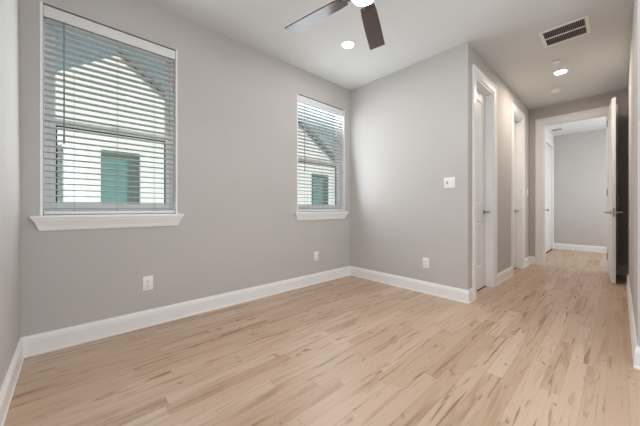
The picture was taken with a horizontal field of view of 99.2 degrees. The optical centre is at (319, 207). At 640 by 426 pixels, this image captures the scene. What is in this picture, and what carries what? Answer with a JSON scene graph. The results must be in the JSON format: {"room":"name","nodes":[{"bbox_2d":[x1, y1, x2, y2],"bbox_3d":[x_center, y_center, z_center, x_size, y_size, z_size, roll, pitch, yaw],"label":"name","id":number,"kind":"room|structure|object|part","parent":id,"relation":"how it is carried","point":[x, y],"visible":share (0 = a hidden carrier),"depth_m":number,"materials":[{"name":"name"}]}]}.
{"room":"empty living room","nodes":[
{"label":"empty living room","id":0,"kind":"room"},
{"bbox_2d":[0,0,19,388],"bbox_3d":[-0.508,-0.370,0.104,0.120,2.741,4.840,0,0,-43],"label":"wall","id":1,"kind":"structure","parent":0,"point":[9,9],"depth_m":1.46,"materials":[{"name":"paint"}]},
{"bbox_2d":[0,338,23,425],"bbox_3d":[-0.403,0.932,0.092,0.019,0.137,4.680,0,0,-43],"label":"baseboard","id":2,"kind":"structure","parent":1,"relation":"attached to","point":[7,389],"depth_m":1.44,"materials":[{"name":"paint"}]},
{"bbox_2d":[20,0,349,337],"bbox_3d":[-0.781,-0.370,3.029,3.431,2.741,0.160,0,0,-43],"label":"wall","id":3,"kind":"structure","parent":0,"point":[238,229],"depth_m":2.59,"materials":[{"name":"paint"}]},
{"bbox_2d":[30,1,183,230],"bbox_3d":[-1.640,-0.628,2.203,0.956,1.579,0.187,0,0,-43],"label":"window","id":4,"kind":"structure","parent":3,"relation":"attached to","point":[44,222],"depth_m":2.08,"materials":[{"name":"white plastic"}]},
{"bbox_3d":[-1.620,0.067,2.181,0.956,0.025,0.128,0,0,-43],"label":"sill","id":5,"kind":"part","parent":4,"relation":"part of","materials":[{"name":"paint"}]},
{"bbox_3d":[-1.674,-0.321,2.240,0.782,0.662,0.024,0,0,-43],"label":"sash","id":6,"kind":"part","parent":4,"relation":"part of","materials":[{"name":"glass"}]},
{"bbox_3d":[-1.692,-0.988,2.260,0.782,0.776,0.022,0,0,-43],"label":"sash","id":7,"kind":"part","parent":4,"relation":"part of","materials":[{"name":"glass"}]},
{"bbox_2d":[43,5,174,213],"bbox_3d":[-1.623,-0.679,2.184,0.834,1.453,0.077,0,0,-43],"label":"window blind","id":8,"kind":"object","parent":3,"relation":"attached to","point":[49,12],"visible":1,"depth_m":2.13,"materials":[{"name":"white plastic"}]},
{"bbox_3d":[-1.629,0.036,2.190,0.828,0.022,0.052,0,0,-43],"label":"rail","id":9,"kind":"part","parent":8,"relation":"part of","materials":[{"name":"white plastic"}]},
{"bbox_2d":[143,275,152,290],"bbox_3d":[-1.452,0.638,2.299,0.074,0.120,0.009,0,0,-43],"label":"wall outlet","id":10,"kind":"object","parent":3,"relation":"attached to","point":[147,280],"visible":1,"depth_m":2.30,"materials":[{"name":"white plastic"}]},
{"bbox_2d":[21,266,349,357],"bbox_3d":[-0.764,0.932,2.922,3.311,0.137,0.019,0,0,-43],"label":"baseboard","id":11,"kind":"structure","parent":3,"relation":"attached to","point":[36,344],"depth_m":2.34,"materials":[{"name":"paint"}]},
{"bbox_2d":[314,251,317,260],"bbox_3d":[-0.048,0.638,3.586,0.074,0.120,0.009,0,0,-43],"label":"wall outlet","id":12,"kind":"object","parent":3,"relation":"attached to","point":[316,252],"visible":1,"depth_m":3.58,"materials":[{"name":"white plastic"}]},
{"bbox_2d":[298,95,343,210],"bbox_3d":[0.017,-0.679,3.688,0.838,1.453,0.077,0,0,-43],"label":"window blind","id":13,"kind":"object","parent":3,"relation":"attached to","point":[302,99],"visible":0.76,"depth_m":3.67,"materials":[{"name":"white plastic"}]},
{"bbox_3d":[0.011,-0.666,3.694,0.002,1.403,0.057,0,0,-43],"label":"ladder cord","id":14,"kind":"part","parent":13,"relation":"part of","materials":[{"name":"white fabric"}]},
{"bbox_3d":[0.011,0.036,3.694,0.832,0.022,0.052,0,0,-43],"label":"rail","id":15,"kind":"part","parent":13,"relation":"part of","materials":[{"name":"white plastic"}]},
{"bbox_2d":[294,93,348,220],"bbox_3d":[0.000,-0.628,3.706,0.960,1.579,0.187,0,0,-43],"label":"window","id":16,"kind":"structure","parent":3,"relation":"attached to","point":[340,203],"depth_m":3.89,"materials":[{"name":"white plastic"}]},
{"bbox_3d":[-0.052,-0.988,3.763,0.786,0.776,0.022,0,0,-43],"label":"sash","id":17,"kind":"part","parent":16,"relation":"part of","materials":[{"name":"glass"}]},
{"bbox_3d":[-0.034,-0.321,3.743,0.786,0.662,0.024,0,0,-43],"label":"sash","id":18,"kind":"part","parent":16,"relation":"part of","materials":[{"name":"glass"}]},
{"bbox_3d":[0.020,0.067,3.684,0.960,0.025,0.128,0,0,-43],"label":"sill","id":19,"kind":"part","parent":16,"relation":"part of","materials":[{"name":"paint"}]},
{"bbox_2d":[4,249,639,425],"bbox_3d":[2.954,1.050,3.034,9.344,0.100,4.880,0,0,-43],"label":"floor","id":20,"kind":"structure","parent":0,"point":[549,344],"depth_m":1.74,"materials":[{"name":"brown wood"}]},
{"bbox_2d":[145,0,632,135],"bbox_3d":[2.900,-1.801,3.093,9.344,0.120,5.040,0,0,-43],"label":"ceiling","id":21,"kind":"structure","parent":0,"point":[504,33],"depth_m":2.77,"materials":[{"name":"paint"}]},
{"bbox_2d":[285,0,384,49],"bbox_3d":[0.257,-1.563,1.821,1.305,0.355,1.310,0,0,-43],"label":"ceiling fan","id":22,"kind":"object","parent":21,"relation":"hanging from","point":[371,22],"visible":1,"depth_m":2.09,"materials":[{"name":"wood"}]},
{"bbox_3d":[-0.036,-1.450,2.075,0.526,0.008,0.136,0,11,38],"label":"blade","id":23,"kind":"part","parent":22,"relation":"part of","materials":[{"name":"brown wood"}]},
{"bbox_2d":[352,0,372,5],"bbox_3d":[0.291,-1.403,1.823,0.154,0.034,0.154,0,0,-43],"label":"diffuser","id":24,"kind":"object","parent":22,"relation":"attached to","point":[358,2],"depth_m":1.85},
{"bbox_3d":[0.430,-1.450,2.212,0.136,0.008,0.526,-12,-4,19],"label":"blade","id":25,"kind":"part","parent":22,"relation":"part of","materials":[{"name":"brown wood"}]},
{"bbox_2d":[341,40,354,48],"bbox_3d":[0.299,-1.737,2.907,0.156,0.006,0.156,0,0,-43],"label":"recessed light","id":26,"kind":"object","parent":21,"relation":"in","point":[347,44],"visible":1,"depth_m":2.90,"materials":[{"name":"white plastic"}]},
{"bbox_2d":[550,87,562,92],"bbox_3d":[3.463,-1.717,3.998,0.144,0.048,0.144,0,0,-43],"label":"smoke detector","id":27,"kind":"object","parent":21,"relation":"attached to","point":[556,89],"visible":1,"depth_m":3.97,"materials":[{"name":"white plastic"}]},
{"bbox_2d":[553,69,568,74],"bbox_3d":[3.087,-1.737,3.497,0.156,0.006,0.156,0,0,-43],"label":"recessed light","id":28,"kind":"object","parent":21,"relation":"in","point":[562,71],"visible":1,"depth_m":3.48,"materials":[{"name":"white plastic"}]},
{"bbox_2d":[538,15,590,47],"bbox_3d":[2.433,-1.737,2.710,0.364,0.008,0.360,0,0,-43],"label":"ceiling vent","id":29,"kind":"object","parent":21,"relation":"in","point":[578,27],"visible":1,"depth_m":2.70,"materials":[{"name":"white plastic"}]},
{"bbox_2d":[350,41,471,289],"bbox_3d":[1.043,-0.370,3.490,0.120,2.741,1.625,0,0,-43],"label":"wall","id":30,"kind":"structure","parent":0,"point":[411,126],"depth_m":3.27,"materials":[{"name":"paint"}]},
{"bbox_2d":[350,266,468,303],"bbox_3d":[0.998,0.932,3.436,0.019,0.137,1.644,0,0,-43],"label":"baseboard","id":31,"kind":"structure","parent":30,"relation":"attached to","point":[452,293],"depth_m":3.28,"materials":[{"name":"paint"}]},
{"bbox_2d":[423,257,428,268],"bbox_3d":[1.237,0.646,3.183,0.009,0.120,0.074,0,0,-43],"label":"wall outlet","id":32,"kind":"object","parent":30,"relation":"attached to","point":[425,260],"visible":1,"depth_m":3.18,"materials":[{"name":"white plastic"}]},
{"bbox_2d":[444,177,454,187],"bbox_3d":[1.418,-0.274,2.984,0.011,0.118,0.119,0,0,-43],"label":"light switch","id":33,"kind":"object","parent":30,"relation":"attached to","point":[449,182],"visible":1,"depth_m":2.98,"materials":[{"name":"white plastic"}]},
{"bbox_2d":[472,46,552,273],"bbox_3d":[3.629,-0.370,4.837,5.513,2.741,0.125,0,0,-43],"label":"wall","id":34,"kind":"structure","parent":0,"point":[506,96],"depth_m":3.81,"materials":[{"name":"paint"}]},
{"bbox_2d":[468,288,473,303],"bbox_3d":[1.594,0.932,2.880,0.147,0.137,0.019,0,0,-43],"label":"baseboard","id":35,"kind":"structure","parent":34,"relation":"attached to","point":[471,291],"depth_m":2.88,"materials":[{"name":"paint"}]},
{"bbox_2d":[477,89,489,289],"bbox_3d":[1.904,-0.215,3.265,0.588,2.413,0.101,0,0,-43],"label":"door","id":36,"kind":"structure","parent":34,"relation":"in","point":[481,211],"depth_m":3.36,"materials":[{"name":"paint"}]},
{"bbox_2d":[472,64,496,300],"bbox_3d":[1.914,-0.272,3.254,0.830,2.543,0.141,0,0,-43],"label":"door frame","id":37,"kind":"structure","parent":34,"relation":"attached to","point":[476,72],"depth_m":3.43,"materials":[{"name":"paint"}]},
{"bbox_2d":[497,266,512,285],"bbox_3d":[2.538,0.932,3.746,0.755,0.137,0.019,0,0,-43],"label":"baseboard","id":38,"kind":"structure","parent":34,"relation":"attached to","point":[505,274],"depth_m":3.72,"materials":[{"name":"paint"}]},
{"bbox_2d":[514,121,519,267],"bbox_3d":[3.061,-0.215,4.326,0.558,2.413,0.101,0,0,-43],"label":"door","id":39,"kind":"structure","parent":34,"relation":"in","point":[515,210],"depth_m":4.46,"materials":[{"name":"paint"}]},
{"bbox_2d":[511,103,524,274],"bbox_3d":[3.071,-0.272,4.315,0.800,2.543,0.141,0,0,-43],"label":"door frame","id":40,"kind":"structure","parent":34,"relation":"attached to","point":[514,109],"depth_m":4.48,"materials":[{"name":"paint"}]},
{"bbox_2d":[525,256,530,266],"bbox_3d":[3.574,0.932,4.696,0.456,0.137,0.019,0,0,-43],"label":"baseboard","id":41,"kind":"structure","parent":34,"relation":"attached to","point":[527,260],"depth_m":4.68,"materials":[{"name":"paint"}]},
{"bbox_2d":[546,144,550,251],"bbox_3d":[5.212,-0.221,6.198,0.900,2.413,0.103,0,0,-43],"label":"door","id":42,"kind":"structure","parent":34,"relation":"in","point":[548,148],"depth_m":6.26,"materials":[{"name":"paint"}]},
{"bbox_2d":[546,136,553,248],"bbox_3d":[5.216,-0.272,6.193,1.140,2.543,0.021,0,0,-43],"label":"door frame","id":43,"kind":"structure","parent":34,"relation":"attached to","point":[548,140],"depth_m":6.51,"materials":[{"name":"paint"}]},
{"bbox_2d":[530,89,627,265],"bbox_3d":[4.468,-0.370,4.148,0.120,2.741,2.275,0,0,-43],"label":"wall","id":44,"kind":"structure","parent":0,"point":[603,100],"depth_m":4.12,"materials":[{"name":"paint"}]},
{"bbox_2d":[530,256,534,264],"bbox_3d":[3.757,0.932,4.820,0.019,0.137,0.083,0,0,-43],"label":"baseboard","id":45,"kind":"structure","parent":44,"relation":"attached to","point":[532,258],"depth_m":4.81,"materials":[{"name":"paint"}]},
{"bbox_2d":[535,104,618,274],"bbox_3d":[4.162,-0.272,4.466,0.142,2.543,0.987,0,0,-43],"label":"door frame","id":46,"kind":"structure","parent":44,"relation":"attached to","point":[539,123],"depth_m":4.71,"materials":[{"name":"paint"}]},
{"bbox_2d":[604,97,622,283],"bbox_3d":[4.114,-0.225,3.846,0.167,2.425,0.804,0,0,44],"label":"door","id":47,"kind":"structure","parent":44,"relation":"in","point":[611,122],"depth_m":3.56,"materials":[{"name":"paint"}]},
{"bbox_2d":[619,266,626,275],"bbox_3d":[4.482,0.932,4.029,0.019,0.137,0.089,0,0,-43],"label":"baseboard","id":48,"kind":"structure","parent":44,"relation":"attached to","point":[622,269],"depth_m":4.03,"materials":[{"name":"paint"}]},
{"bbox_2d":[553,129,605,246],"bbox_3d":[6.737,-0.370,5.615,0.120,2.741,3.170,0,0,-43],"label":"wall","id":49,"kind":"structure","parent":0,"point":[579,158],"depth_m":6.29,"materials":[{"name":"paint"}]},
{"bbox_2d":[554,243,605,252],"bbox_3d":[6.382,0.932,5.899,0.019,0.137,2.030,0,0,-43],"label":"baseboard","id":50,"kind":"structure","parent":49,"relation":"attached to","point":[587,248],"depth_m":6.29,"materials":[{"name":"paint"}]},
{"bbox_2d":[628,0,639,346],"bbox_3d":[3.290,-0.370,2.805,3.431,2.741,0.120,0,0,-42],"label":"wall","id":51,"kind":"structure","parent":0,"point":[634,62],"depth_m":2.10,"materials":[{"name":"paint"}]},
{"bbox_2d":[626,266,637,365],"bbox_3d":[3.236,0.932,2.850,3.449,0.137,0.019,0,0,-42],"label":"baseboard","id":52,"kind":"structure","parent":51,"relation":"attached to","point":[634,343],"depth_m":2.22,"materials":[{"name":"paint"}]},
{"bbox_3d":[2.711,-0.371,0.988,0.120,2.741,1.792,0,0,-43],"label":"wall","id":53,"kind":"structure","parent":0,"visible":0},
{"bbox_2d":[633,346,639,369],"bbox_3d":[2.613,0.932,0.992,0.019,0.137,1.931,0,0,-43],"label":"baseboard","id":54,"kind":"structure","parent":53,"relation":"attached to","point":[637,350],"depth_m":1.69,"materials":[{"name":"paint"}]},
{"label":"outside","id":55,"kind":"structure","parent":0,"visible":0},
{"bbox_3d":[-0.942,1.300,5.466,22.000,0.100,3.650,0,0,-43],"label":"ground","id":56,"kind":"structure","parent":55,"visible":0},
{"bbox_2d":[55,47,334,204],"bbox_3d":[-4.411,-0.914,8.844,10.448,4.328,6.200,0,0,-43],"label":"neighbor house","id":57,"kind":"structure","parent":56,"relation":"on","point":[154,200],"depth_m":5.22,"materials":[{"name":"white paint"}]},
{"bbox_3d":[-3.896,-0.172,5.174,0.386,1.545,0.017,0,0,-43],"label":"pane","id":58,"kind":"part","parent":57,"relation":"part of","materials":[{"name":"teal glass"}]},
{"bbox_3d":[-0.070,-0.172,8.682,0.406,1.545,0.017,0,0,-43],"label":"pane","id":59,"kind":"part","parent":57,"relation":"part of","materials":[{"name":"teal glass"}]}
]}

